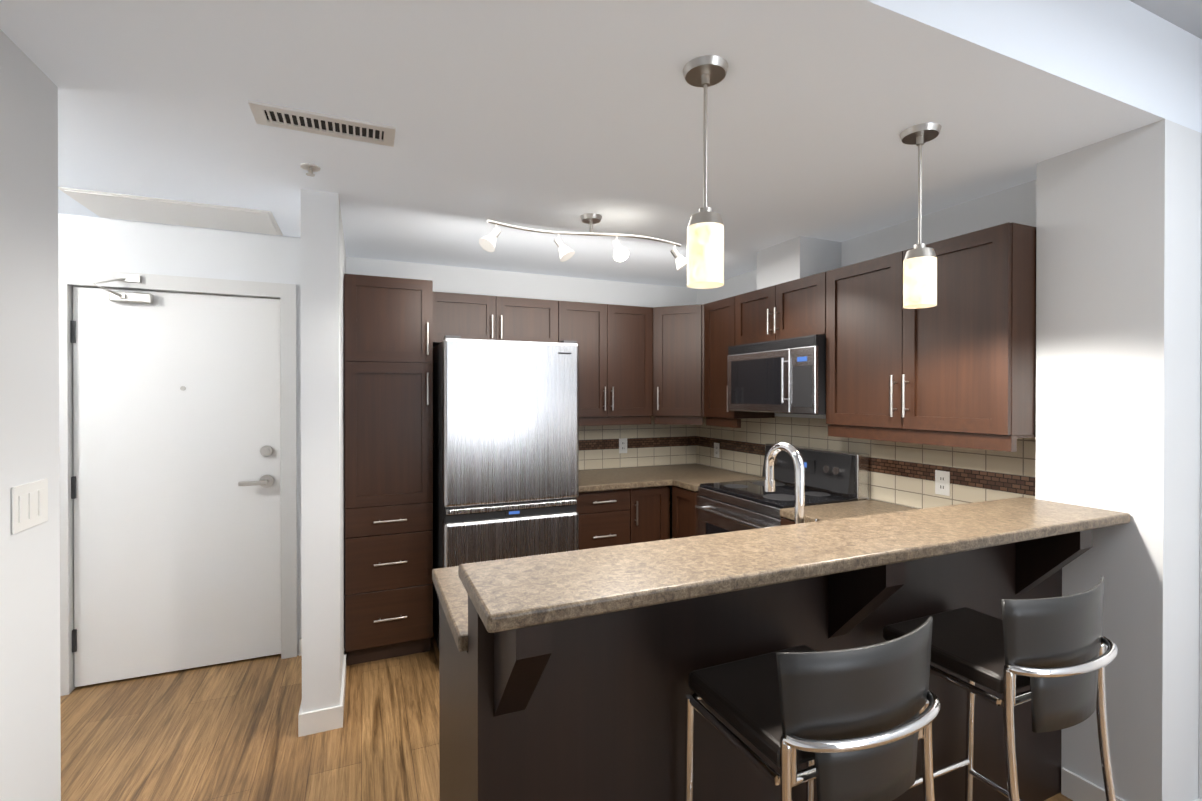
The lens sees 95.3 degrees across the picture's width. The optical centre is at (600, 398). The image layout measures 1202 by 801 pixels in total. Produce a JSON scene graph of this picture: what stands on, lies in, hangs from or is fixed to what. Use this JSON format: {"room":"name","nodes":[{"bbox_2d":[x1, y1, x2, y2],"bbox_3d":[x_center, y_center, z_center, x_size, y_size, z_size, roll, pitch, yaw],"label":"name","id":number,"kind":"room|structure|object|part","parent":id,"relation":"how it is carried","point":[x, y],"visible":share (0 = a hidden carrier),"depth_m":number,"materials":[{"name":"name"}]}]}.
{"room":"kitchen","nodes":[
{"label":"kitchen","id":0,"kind":"room"},
{"bbox_2d":[60,633,1072,800],"bbox_3d":[-0.291,1.521,-0.003,6.080,0.080,7.840,0,0,-23],"label":"floor","id":1,"kind":"structure","parent":0,"point":[227,731],"depth_m":2.37,"materials":[{"name":"brown wood"}]},
{"bbox_2d":[344,274,435,665],"bbox_3d":[-1.295,0.398,3.325,0.458,2.136,0.666,0,0,-23],"label":"tall cabinet","id":2,"kind":"object","parent":1,"relation":"on","point":[396,330],"depth_m":3.02,"materials":[{"name":"brown wood"}]},
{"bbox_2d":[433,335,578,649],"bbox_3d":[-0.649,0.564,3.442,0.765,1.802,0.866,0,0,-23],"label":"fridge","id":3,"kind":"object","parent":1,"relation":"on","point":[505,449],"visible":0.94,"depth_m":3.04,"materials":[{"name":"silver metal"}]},
{"bbox_2d":[576,488,639,549],"bbox_3d":[-0.084,1.030,3.871,0.460,0.869,0.631,0,0,-23],"label":"base cabinet","id":4,"kind":"object","parent":1,"relation":"on","point":[607,518],"depth_m":3.58,"materials":[{"name":"brown wood"}]},
{"bbox_2d":[640,486,669,542],"bbox_3d":[0.216,1.029,4.001,0.316,0.869,0.631,0,0,-23],"label":"base cabinet","id":5,"kind":"object","parent":1,"relation":"on","point":[654,501],"depth_m":3.73,"materials":[{"name":"brown wood"}]},
{"bbox_2d":[672,485,697,538],"bbox_3d":[0.826,1.030,3.741,0.631,0.869,0.315,0,0,-23],"label":"base cabinet","id":6,"kind":"object","parent":1,"relation":"on","point":[684,513],"depth_m":3.61,"materials":[{"name":"brown wood"}]},
{"bbox_2d":[579,464,734,491],"bbox_3d":[0.327,0.571,4.016,1.329,0.040,0.691,0,0,-23],"label":"countertop","id":7,"kind":"structure","parent":6,"relation":"on","point":[647,476],"depth_m":3.90,"materials":[{"name":"laminate"}]},
{"bbox_2d":[672,472,764,491],"bbox_3d":[0.836,0.572,3.700,0.646,0.040,0.236,0,0,-23],"label":"countertop","id":8,"kind":"structure","parent":6,"relation":"on","point":[692,483],"depth_m":3.71,"materials":[{"name":"laminate"}]},
{"bbox_2d":[695,443,868,535],"bbox_3d":[1.018,0.886,3.232,0.680,1.160,0.758,0,0,-23],"label":"range","id":9,"kind":"object","parent":1,"relation":"on","point":[723,507],"depth_m":3.13,"materials":[{"name":"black metal"}]},
{"bbox_3d":[1.210,0.406,3.313,0.040,0.080,0.603,0,0,-23],"label":"kitchen range knob","id":10,"kind":"part","parent":9,"relation":"part of","materials":[{"name":"black plastic"}]},
{"bbox_2d":[439,497,1129,800],"bbox_3d":[0.620,0.932,1.834,2.183,1.082,0.892,0,0,-23],"label":"peninsula bar","id":11,"kind":"object","parent":1,"relation":"on","point":[564,676],"visible":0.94,"depth_m":1.39,"materials":[{"name":"laminate"}]},
{"bbox_2d":[781,518,794,525],"bbox_3d":[1.255,1.034,2.752,0.631,0.869,0.300,0,0,-23],"label":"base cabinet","id":12,"kind":"object","parent":1,"relation":"on","point":[784,521],"depth_m":2.73,"materials":[{"name":"brown wood"}]},
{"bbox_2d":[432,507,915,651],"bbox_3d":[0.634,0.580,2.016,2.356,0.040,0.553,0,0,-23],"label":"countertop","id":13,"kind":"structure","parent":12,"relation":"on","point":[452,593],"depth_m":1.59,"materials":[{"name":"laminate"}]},
{"bbox_2d":[764,442,818,523],"bbox_3d":[0.643,0.353,1.851,0.111,0.412,0.193,0,0,-23],"label":"faucet","id":14,"kind":"object","parent":13,"relation":"on","point":[792,451],"visible":0.6,"depth_m":1.78,"materials":[{"name":"silver metal"}]},
{"bbox_2d":[780,499,907,519],"bbox_3d":[1.246,0.576,2.754,0.646,0.040,0.282,0,0,-23],"label":"countertop","id":15,"kind":"structure","parent":12,"relation":"on","point":[831,509],"depth_m":2.76,"materials":[{"name":"laminate"}]},
{"bbox_2d":[685,616,939,800],"bbox_3d":[0.483,0.978,1.215,0.428,1.001,0.489,0,0,-23],"label":"bar stool","id":16,"kind":"object","parent":1,"relation":"on","point":[853,724],"visible":1,"depth_m":1.07,"materials":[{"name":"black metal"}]},
{"bbox_2d":[883,576,1117,800],"bbox_3d":[1.103,0.977,1.483,0.428,1.001,0.489,0,0,-23],"label":"bar stool","id":17,"kind":"object","parent":1,"relation":"on","point":[1054,655],"visible":0.96,"depth_m":1.34,"materials":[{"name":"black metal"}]},
{"bbox_2d":[0,29,1201,800],"bbox_3d":[-0.291,0.131,-0.009,6.080,2.700,7.840,0,0,-23],"label":"wall","id":18,"kind":"structure","parent":0,"point":[1116,221],"depth_m":1.88,"materials":[{"name":"white paint"}]},
{"bbox_2d":[11,478,47,534],"bbox_3d":[-1.515,0.284,1.456,0.008,0.120,0.164,0,0,-23],"label":"switch plate","id":19,"kind":"object","parent":18,"relation":"attached to","point":[29,505],"visible":1,"depth_m":1.44,"materials":[{"name":"white plastic"}]},
{"bbox_2d":[70,274,280,686],"bbox_3d":[-2.213,0.414,2.878,0.912,2.083,0.202,0,0,-23],"label":"entry door","id":20,"kind":"structure","parent":18,"relation":"in","point":[176,486],"depth_m":2.91,"materials":[{"name":"white paint"}]},
{"bbox_2d":[59,268,296,695],"bbox_3d":[-2.243,0.413,2.952,1.070,2.110,0.136,0,0,-23],"label":"door frame","id":21,"kind":"structure","parent":18,"relation":"attached to","point":[70,278],"depth_m":2.90,"materials":[{"name":"white paint"}]},
{"bbox_2d":[298,700,315,736],"bbox_3d":[-1.471,1.421,2.770,0.060,0.095,0.852,0,0,-23],"label":"baseboard","id":22,"kind":"structure","parent":18,"relation":"attached to","point":[305,720],"depth_m":2.39,"materials":[{"name":"white wood"}]},
{"bbox_2d":[329,655,345,729],"bbox_3d":[-1.278,1.421,2.679,0.042,0.095,0.532,0,0,-23],"label":"baseboard","id":23,"kind":"structure","parent":18,"relation":"attached to","point":[336,713],"depth_m":2.44,"materials":[{"name":"white wood"}]},
{"bbox_2d":[436,292,559,345],"bbox_3d":[-0.753,-0.511,3.738,0.864,0.320,0.331,0,0,-23],"label":"upper cabinet","id":24,"kind":"object","parent":18,"relation":"attached to","point":[467,316],"depth_m":3.58,"materials":[{"name":"brown wood"}]},
{"bbox_2d":[560,301,651,417],"bbox_3d":[-0.021,-0.270,4.057,0.729,0.805,0.331,0,0,-23],"label":"upper cabinet","id":25,"kind":"object","parent":18,"relation":"attached to","point":[614,342],"depth_m":3.92,"materials":[{"name":"brown wood"}]},
{"bbox_2d":[579,416,694,469],"bbox_3d":[0.187,0.335,4.335,1.320,0.428,0.006,0,0,-23],"label":"tile backsplash","id":26,"kind":"structure","parent":18,"relation":"attached to","point":[652,444],"depth_m":4.38,"materials":[{"name":"beige tile"}]},
{"bbox_2d":[619,438,626,452],"bbox_3d":[0.175,0.377,4.325,0.072,0.116,0.004,0,0,-23],"label":"electrical outlet plate","id":27,"kind":"object","parent":26,"relation":"attached to","point":[623,441],"depth_m":4.32,"materials":[{"name":"white plastic"}]},
{"bbox_2d":[652,304,703,424],"bbox_3d":[0.644,-0.239,4.199,0.598,0.867,0.598,0,0,-23],"label":"upper cabinet","id":28,"kind":"object","parent":18,"relation":"attached to","point":[679,420],"depth_m":3.98,"materials":[{"name":"brown wood"}]},
{"bbox_2d":[704,296,774,421],"bbox_3d":[0.956,-0.269,3.812,0.331,0.805,0.352,0,0,-23],"label":"upper cabinet","id":29,"kind":"object","parent":18,"relation":"attached to","point":[720,315],"depth_m":3.76,"materials":[{"name":"brown wood"}]},
{"bbox_2d":[736,272,823,344],"bbox_3d":[1.180,-0.504,3.296,0.331,0.330,0.765,0,0,-23],"label":"upper cabinet","id":30,"kind":"object","parent":18,"relation":"attached to","point":[794,308],"depth_m":3.18,"materials":[{"name":"brown wood"}]},
{"bbox_2d":[727,335,825,414],"bbox_3d":[1.132,-0.124,3.277,0.431,0.420,0.752,0,0,-23],"label":"over-the-range microwave","id":31,"kind":"object","parent":30,"relation":"attached to","point":[787,376],"visible":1,"depth_m":3.10,"materials":[{"name":"silver metal"}]},
{"bbox_2d":[695,416,1035,508],"bbox_3d":[1.323,0.340,3.401,0.006,0.428,2.624,0,0,-23],"label":"tile backsplash","id":32,"kind":"structure","parent":18,"relation":"attached to","point":[901,473],"depth_m":2.85,"materials":[{"name":"beige tile"}]},
{"bbox_2d":[714,443,718,457],"bbox_3d":[0.914,0.411,4.329,0.004,0.116,0.072,0,0,-23],"label":"electrical outlet plate","id":33,"kind":"object","parent":32,"relation":"attached to","point":[716,445],"depth_m":4.33,"materials":[{"name":"white plastic"}]},
{"bbox_2d":[935,470,949,495],"bbox_3d":[1.646,0.408,2.641,0.004,0.116,0.072,0,0,-23],"label":"electrical outlet plate","id":34,"kind":"object","parent":32,"relation":"attached to","point":[942,482],"depth_m":2.64,"materials":[{"name":"white plastic"}]},
{"bbox_2d":[824,222,1035,437],"bbox_3d":[1.509,-0.264,2.536,0.331,0.805,0.890,0,0,-23],"label":"upper cabinet","id":35,"kind":"object","parent":18,"relation":"attached to","point":[955,366],"depth_m":2.30,"materials":[{"name":"brown wood"}]},
{"bbox_2d":[1061,768,1124,800],"bbox_3d":[1.774,1.425,1.908,0.012,0.095,0.287,0,0,-23],"label":"baseboard","id":36,"kind":"structure","parent":18,"relation":"attached to","point":[1074,787],"depth_m":1.98,"materials":[{"name":"white wood"}]},
{"bbox_2d":[0,0,1201,287],"bbox_3d":[-0.291,-1.109,-0.014,6.080,0.420,7.840,0,0,-23],"label":"ceiling","id":37,"kind":"structure","parent":0,"point":[552,114],"depth_m":1.73,"materials":[{"name":"white paint"}]},
{"bbox_2d":[58,187,282,235],"bbox_3d":[-2.057,-0.906,2.704,0.800,0.009,0.430,0,0,-23],"label":"ceiling access panel","id":38,"kind":"object","parent":37,"relation":"attached to","point":[141,208],"visible":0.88,"depth_m":2.66,"materials":[{"name":"white paint"}]},
{"bbox_2d":[300,163,319,176],"bbox_3d":[-1.140,-0.891,2.147,0.070,0.033,0.070,0,0,-23],"label":"sprinkler","id":39,"kind":"object","parent":37,"relation":"attached to","point":[310,168],"visible":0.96,"depth_m":2.14,"materials":[{"name":"white metal"}]},
{"bbox_2d":[248,100,395,146],"bbox_3d":[-0.907,-0.902,1.812,0.420,0.008,0.140,0,0,-23],"label":"ceiling vent","id":40,"kind":"object","parent":37,"relation":"in","point":[309,121],"visible":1,"depth_m":1.80,"materials":[{"name":"white metal"}]},
{"bbox_2d":[479,213,686,270],"bbox_3d":[-0.040,-0.796,2.725,1.116,0.228,0.189,0,0,-23],"label":"track light","id":41,"kind":"object","parent":37,"relation":"attached to","point":[488,244],"visible":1,"depth_m":2.72,"materials":[{"name":"silver metal"}]},
{"bbox_2d":[683,55,728,288],"bbox_3d":[0.288,-0.608,1.508,0.124,0.594,0.124,0,0,-23],"label":"pendant light","id":42,"kind":"object","parent":37,"relation":"hanging from","point":[705,248],"visible":1,"depth_m":1.47,"materials":[{"name":"white glass"}]},
{"bbox_2d":[900,123,940,308],"bbox_3d":[1.086,-0.610,1.865,0.124,0.594,0.124,0,0,-23],"label":"pendant light","id":43,"kind":"object","parent":37,"relation":"hanging from","point":[920,275],"visible":1,"depth_m":1.83,"materials":[{"name":"white glass"}]}
]}

